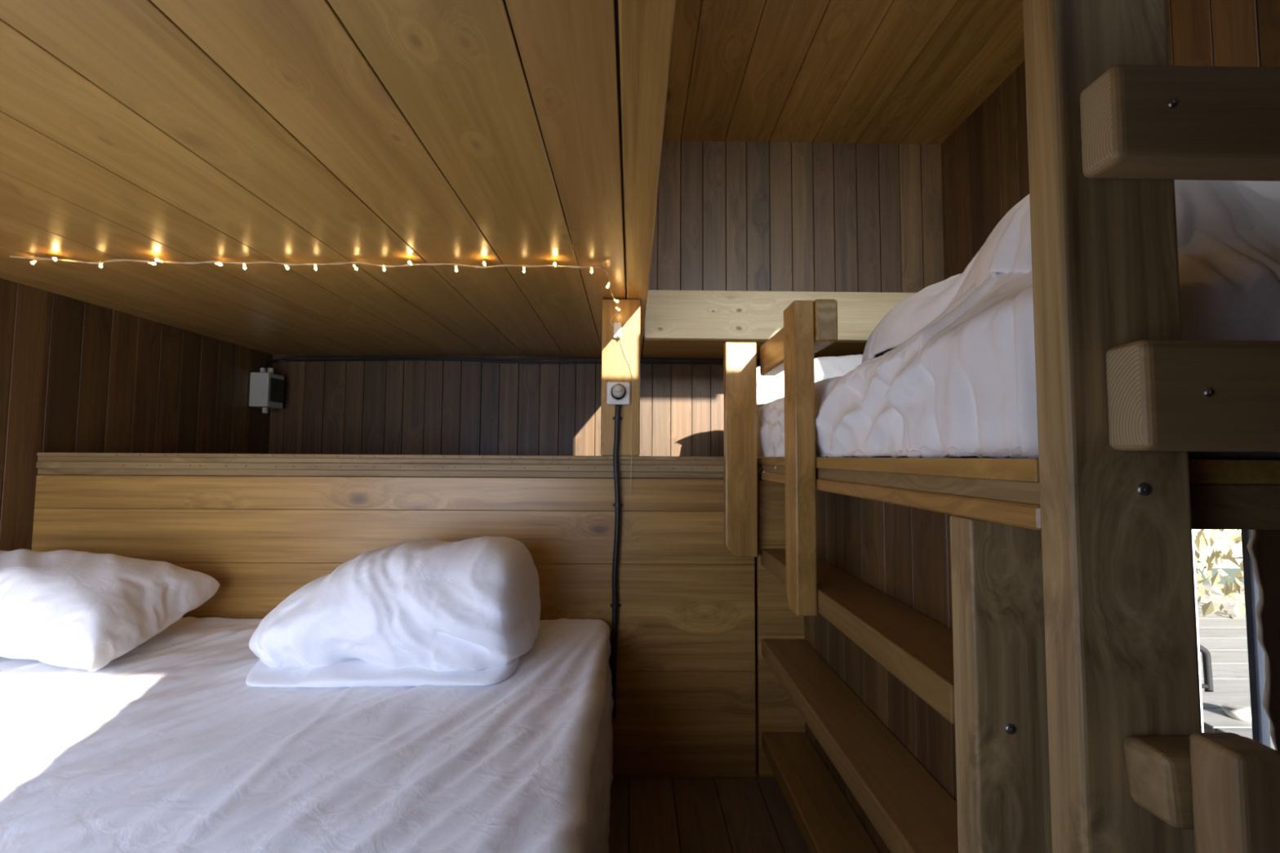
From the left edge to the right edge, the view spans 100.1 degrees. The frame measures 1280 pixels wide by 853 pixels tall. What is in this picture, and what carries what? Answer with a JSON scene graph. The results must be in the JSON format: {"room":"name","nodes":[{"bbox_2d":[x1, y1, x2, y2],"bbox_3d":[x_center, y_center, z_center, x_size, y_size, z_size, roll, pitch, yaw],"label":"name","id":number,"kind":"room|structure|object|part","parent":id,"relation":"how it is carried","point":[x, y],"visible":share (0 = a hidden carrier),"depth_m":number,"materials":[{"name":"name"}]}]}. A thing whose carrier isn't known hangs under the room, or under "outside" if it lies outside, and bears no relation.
{"room":"cabin bedroom","nodes":[
{"label":"cabin bedroom","id":0,"kind":"room"},
{"bbox_2d":[0,277,272,551],"bbox_3d":[-2.035,-0.256,1.359,0.032,2.765,3.321,0,-3,-1],"label":"wall","id":1,"kind":"structure","parent":0,"point":[76,375],"depth_m":2.02,"materials":[{"name":"brown wood"}]},
{"bbox_2d":[248,367,284,413],"bbox_3d":[-1.986,-0.190,2.859,0.104,0.240,0.129,0,-3,-1],"label":"junction box","id":2,"kind":"object","parent":1,"relation":"attached to","point":[266,388],"visible":1,"depth_m":2.80,"materials":[{"name":"grey plastic"}]},
{"bbox_2d":[0,0,626,357],"bbox_3d":[-1.043,-0.489,1.617,1.996,0.042,2.824,0,-3,-1],"label":"ceiling","id":3,"kind":"structure","parent":0,"point":[383,132],"depth_m":1.03,"materials":[{"name":"brown wood"}]},
{"bbox_2d":[9,255,633,494],"bbox_3d":[-0.854,-0.129,1.512,1.760,0.673,0.327,1,-3,-12],"label":"string lights","id":4,"kind":"object","parent":3,"relation":"attached to","point":[100,264],"visible":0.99,"depth_m":1.51,"materials":[{"name":"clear plastic"}]},
{"bbox_2d":[613,0,626,299],"bbox_3d":[-0.048,-0.480,1.617,0.013,0.024,2.795,0,-3,-1],"label":"trim","id":5,"kind":"structure","parent":3,"relation":"attached to","point":[616,11],"depth_m":0.88,"materials":[{"name":"brown wood"}]},
{"bbox_2d":[31,452,755,777],"bbox_3d":[-0.823,0.632,1.887,2.420,1.065,0.196,0,-3,-1],"label":"headboard","id":6,"kind":"structure","parent":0,"point":[265,526],"depth_m":1.81,"materials":[{"name":"brown wood"}]},
{"bbox_2d":[600,298,640,456],"bbox_3d":[-0.067,-0.169,1.891,0.134,0.545,0.088,0,-3,-1],"label":"support post","id":7,"kind":"object","parent":6,"relation":"on","point":[615,367],"visible":0.97,"depth_m":1.85,"materials":[{"name":"brown wood"}]},
{"bbox_2d":[613,322,622,338],"bbox_3d":[-0.076,-0.330,1.840,0.030,0.055,0.030,0,-3,-1],"label":"clip","id":8,"kind":"object","parent":7,"relation":"attached to","point":[617,326],"visible":1,"depth_m":1.84,"materials":[{"name":"white plastic"}]},
{"bbox_2d":[606,382,630,404],"bbox_3d":[-0.074,-0.114,1.813,0.079,0.077,0.061,0,-3,-1],"label":"light switch","id":9,"kind":"object","parent":7,"relation":"attached to","point":[617,393],"visible":1,"depth_m":1.82,"materials":[{"name":"white plastic"}]},
{"bbox_2d":[609,404,622,718],"bbox_3d":[-0.079,0.442,1.800,0.040,1.034,0.030,0,-3,-1],"label":"cable","id":10,"kind":"object","parent":9,"relation":"attached to","point":[615,606],"visible":0.98,"depth_m":1.79,"materials":[{"name":"black rubber"}]},
{"bbox_2d":[268,334,899,651],"bbox_3d":[-0.297,0.321,2.984,3.600,1.815,0.031,0,-3,-1],"label":"wall","id":11,"kind":"structure","parent":0,"point":[348,407],"depth_m":2.98,"materials":[{"name":"brown wood"}]},
{"bbox_2d":[262,355,759,368],"bbox_3d":[-0.427,-0.339,2.934,3.172,0.095,0.118,0,-3,-1],"label":"cable","id":12,"kind":"object","parent":11,"relation":"attached to","point":[381,357],"visible":0.83,"depth_m":2.97,"materials":[{"name":"black plastic"}]},
{"bbox_2d":[608,651,808,852],"bbox_3d":[-0.278,1.159,1.331,3.700,0.042,3.369,0,-3,-1],"label":"floor","id":13,"kind":"structure","parent":0,"point":[649,815],"depth_m":1.59,"materials":[{"name":"brown wood"}]},
{"bbox_2d":[760,489,958,852],"bbox_3d":[0.506,0.647,1.266,0.178,0.983,1.091,0,-3,-1],"label":"shelf","id":14,"kind":"object","parent":13,"relation":"on","point":[870,678],"visible":0.63,"depth_m":1.18,"materials":[{"name":"brown wood"}]},
{"bbox_3d":[0.487,1.015,1.245,0.145,0.054,1.089,0,-3,-1],"label":"shelf","id":15,"kind":"part","parent":14,"relation":"part of","materials":[{"name":"brown wood"}]},
{"bbox_3d":[0.491,0.412,1.278,0.145,0.054,1.089,0,-3,-1],"label":"shelf","id":16,"kind":"part","parent":14,"relation":"part of","materials":[{"name":"brown wood"}]},
{"bbox_3d":[0.489,0.712,1.262,0.145,0.054,1.089,0,-3,-1],"label":"shelf","id":17,"kind":"part","parent":14,"relation":"part of","materials":[{"name":"brown wood"}]},
{"bbox_2d":[723,0,1279,852],"bbox_3d":[0.882,0.154,1.463,1.181,1.995,2.027,0,-3,-1],"label":"bunk bed","id":18,"kind":"object","parent":13,"relation":"on","point":[1077,704],"visible":1,"depth_m":0.55,"materials":[{"name":"wood"}]},
{"bbox_3d":[0.447,-0.242,1.577,0.056,0.105,0.568,0,-3,-1],"label":"guard rail","id":19,"kind":"part","parent":18,"relation":"part of","materials":[{"name":"brown wood"}]},
{"bbox_3d":[0.461,0.134,1.200,0.080,0.027,1.240,0,-3,-1],"label":"rail","id":20,"kind":"part","parent":18,"relation":"part of","materials":[{"name":"brown wood"}]},
{"bbox_3d":[0.490,0.614,0.693,0.130,0.986,0.049,0,-3,-1],"label":"support post","id":21,"kind":"part","parent":18,"relation":"part of","materials":[{"name":"brown wood"}]},
{"bbox_2d":[756,421,1279,459],"bbox_3d":[0.982,0.009,1.563,0.950,0.164,1.828,0,-3,-1],"label":"mattress","id":22,"kind":"object","parent":18,"relation":"on","point":[1191,455],"visible":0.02,"depth_m":0.66,"materials":[{"name":"white fabric"}]},
{"bbox_2d":[756,354,862,404],"bbox_3d":[0.750,-0.203,2.325,0.649,0.263,0.211,0,-3,2],"label":"pillow","id":23,"kind":"object","parent":22,"relation":"on","point":[770,388],"visible":0.27,"depth_m":2.24,"materials":[{"name":"white fabric"}]},
{"bbox_2d":[756,224,1279,471],"bbox_3d":[0.911,-0.115,1.289,1.001,0.494,1.337,0,-3,-1],"label":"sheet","id":24,"kind":"object","parent":22,"relation":"on","point":[963,384],"visible":0.6,"depth_m":0.75,"materials":[{"name":"white fabric"}]},
{"bbox_2d":[861,179,1279,363],"bbox_3d":[0.973,-0.263,1.107,0.865,0.306,0.876,0,-3,3],"label":"duvet","id":25,"kind":"object","parent":24,"relation":"on","point":[1213,208],"visible":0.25,"depth_m":0.83,"materials":[{"name":"white fabric"}]},
{"bbox_3d":[0.492,0.102,0.557,0.123,1.995,0.047,0,-3,-1],"label":"post","id":26,"kind":"part","parent":18,"relation":"part of","materials":[{"name":"brown wood"}]},
{"bbox_3d":[0.998,0.093,0.624,0.975,0.052,0.038,0,-3,-1],"label":"rail","id":27,"kind":"part","parent":18,"relation":"part of","materials":[{"name":"brown wood"}]},
{"bbox_2d":[1246,529,1279,751],"bbox_3d":[1.433,0.600,1.005,0.040,0.901,0.503,0,-3,-1],"label":"curtain","id":28,"kind":"object","parent":18,"relation":"hanging from","point":[1263,546],"visible":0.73,"depth_m":1.20,"materials":[{"name":"brown fabric"}]},
{"bbox_2d":[755,480,805,777],"bbox_3d":[0.484,0.677,1.827,0.168,0.985,0.033,0,-3,-1],"label":"wall","id":29,"kind":"structure","parent":0,"point":[776,712],"depth_m":1.81,"materials":[{"name":"brown wood"}]},
{"bbox_2d":[648,139,944,293],"bbox_3d":[0.743,-0.998,2.603,1.550,0.970,0.031,0,-3,-1],"label":"wall","id":30,"kind":"structure","parent":0,"point":[731,215],"depth_m":2.59,"materials":[{"name":"brown wood"}]},
{"bbox_2d":[644,289,915,342],"bbox_3d":[0.744,-0.521,2.540,1.445,0.230,0.043,0,-3,-1],"label":"plank","id":31,"kind":"object","parent":30,"relation":"attached to","point":[670,314],"visible":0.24,"depth_m":2.52,"materials":[{"name":"brown wood"}]},
{"bbox_2d":[642,339,866,359],"bbox_3d":[0.739,-0.401,2.790,1.445,0.022,0.469,0,-3,-1],"label":"board","id":32,"kind":"object","parent":31,"relation":"attached to","point":[708,349],"visible":0.32,"depth_m":2.74,"materials":[{"name":"brown wood"}]},
{"bbox_2d":[662,0,1024,144],"bbox_3d":[0.739,-1.470,1.435,1.560,0.042,2.450,0,-3,-1],"label":"ceiling","id":33,"kind":"structure","parent":0,"point":[913,72],"depth_m":2.10,"materials":[{"name":"brown wood"}]},
{"bbox_2d":[617,0,676,358],"bbox_3d":[-0.003,-0.949,1.644,0.070,0.984,2.795,0,-3,-1],"label":"ceiling beam","id":34,"kind":"structure","parent":33,"relation":"attached to","point":[646,27],"depth_m":0.87,"materials":[{"name":"brown wood"}]},
{"bbox_2d":[899,0,1279,460],"bbox_3d":[1.497,-0.196,1.409,0.032,2.695,3.321,0,-3,-1],"label":"wall","id":35,"kind":"structure","parent":0,"point":[984,161],"depth_m":2.13,"materials":[{"name":"brown wood"}]},
{"bbox_2d":[1191,528,1271,747],"bbox_3d":[1.496,0.535,1.350,0.060,0.700,0.278,0,-3,-1],"label":"window","id":36,"kind":"structure","parent":35,"relation":"in","point":[1260,719],"depth_m":1.30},
{"bbox_3d":[-1.060,0.850,0.771,1.885,0.505,1.953,0,-3,-1],"label":"bed","id":37,"kind":"object","parent":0,"visible":0,"materials":[{"name":"white cotton fabric"}]},
{"bbox_2d":[0,616,613,852],"bbox_3d":[-1.036,0.845,0.776,1.944,0.575,1.981,0,-3,-1],"label":"fitted sheet","id":38,"kind":"object","parent":37,"relation":"on","point":[166,746],"visible":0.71,"depth_m":0.96,"materials":[{"name":"white fabric"}]},
{"bbox_2d":[0,548,219,671],"bbox_3d":[-1.630,0.466,1.434,0.652,0.262,0.479,1,-3,-9],"label":"pillow","id":39,"kind":"object","parent":38,"relation":"on","point":[82,610],"visible":1,"depth_m":1.35,"materials":[{"name":"white fabric"}]},
{"bbox_2d":[245,535,540,687],"bbox_3d":[-0.646,0.458,1.475,0.720,0.307,0.494,0,-3,-1],"label":"pillow","id":40,"kind":"object","parent":38,"relation":"on","point":[464,612],"visible":1,"depth_m":1.27,"materials":[{"name":"white fabric"}]},
{"label":"outside","id":41,"kind":"structure","parent":0,"visible":0},
{"bbox_2d":[1196,583,1249,692],"bbox_3d":[5.263,1.737,2.379,7.380,0.040,8.608,0,-3,-1],"label":"ground","id":42,"kind":"structure","parent":41,"point":[1224,637],"depth_m":4.55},
{"bbox_2d":[1199,644,1213,692],"bbox_3d":[2.006,1.255,2.205,0.384,0.862,0.402,0,-3,-1],"label":"garden chair","id":43,"kind":"object","parent":42,"relation":"on","point":[1207,686],"visible":0.16,"depth_m":2.04,"materials":[{"name":"grey metal"}]},
{"bbox_2d":[1194,528,1245,618],"bbox_3d":[6.498,1.879,5.791,2.916,2.398,1.419,0,-3,-1],"label":"hedge","id":44,"kind":"object","parent":42,"relation":"on","point":[1201,540],"visible":0.16,"depth_m":5.59,"materials":[{"name":"green plant"}]},
{"bbox_2d":[1201,692,1275,749],"bbox_3d":[2.395,1.270,1.407,1.350,0.750,0.865,0,-3,-1],"label":"garden table","id":45,"kind":"object","parent":42,"relation":"on","point":[1215,719],"visible":0.06,"depth_m":1.68,"materials":[{"name":"grey metal"}]},
{"bbox_2d":[1221,703,1251,722],"bbox_3d":[1.869,0.892,1.667,0.084,0.025,0.084,0,-3,-1],"label":"bowl","id":46,"kind":"object","parent":45,"relation":"on","point":[1237,712],"visible":0.72,"depth_m":1.66,"materials":[{"name":"white ceramic"}]},
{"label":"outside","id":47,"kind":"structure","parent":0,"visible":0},
{"bbox_2d":[1193,528,1242,568],"bbox_3d":[8.133,0.011,7.889,9.500,4.050,0.191,0,-3,-1],"label":"sky","id":48,"kind":"structure","parent":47,"point":[1237,552],"depth_m":7.70,"materials":[{"name":"white"}]}
]}

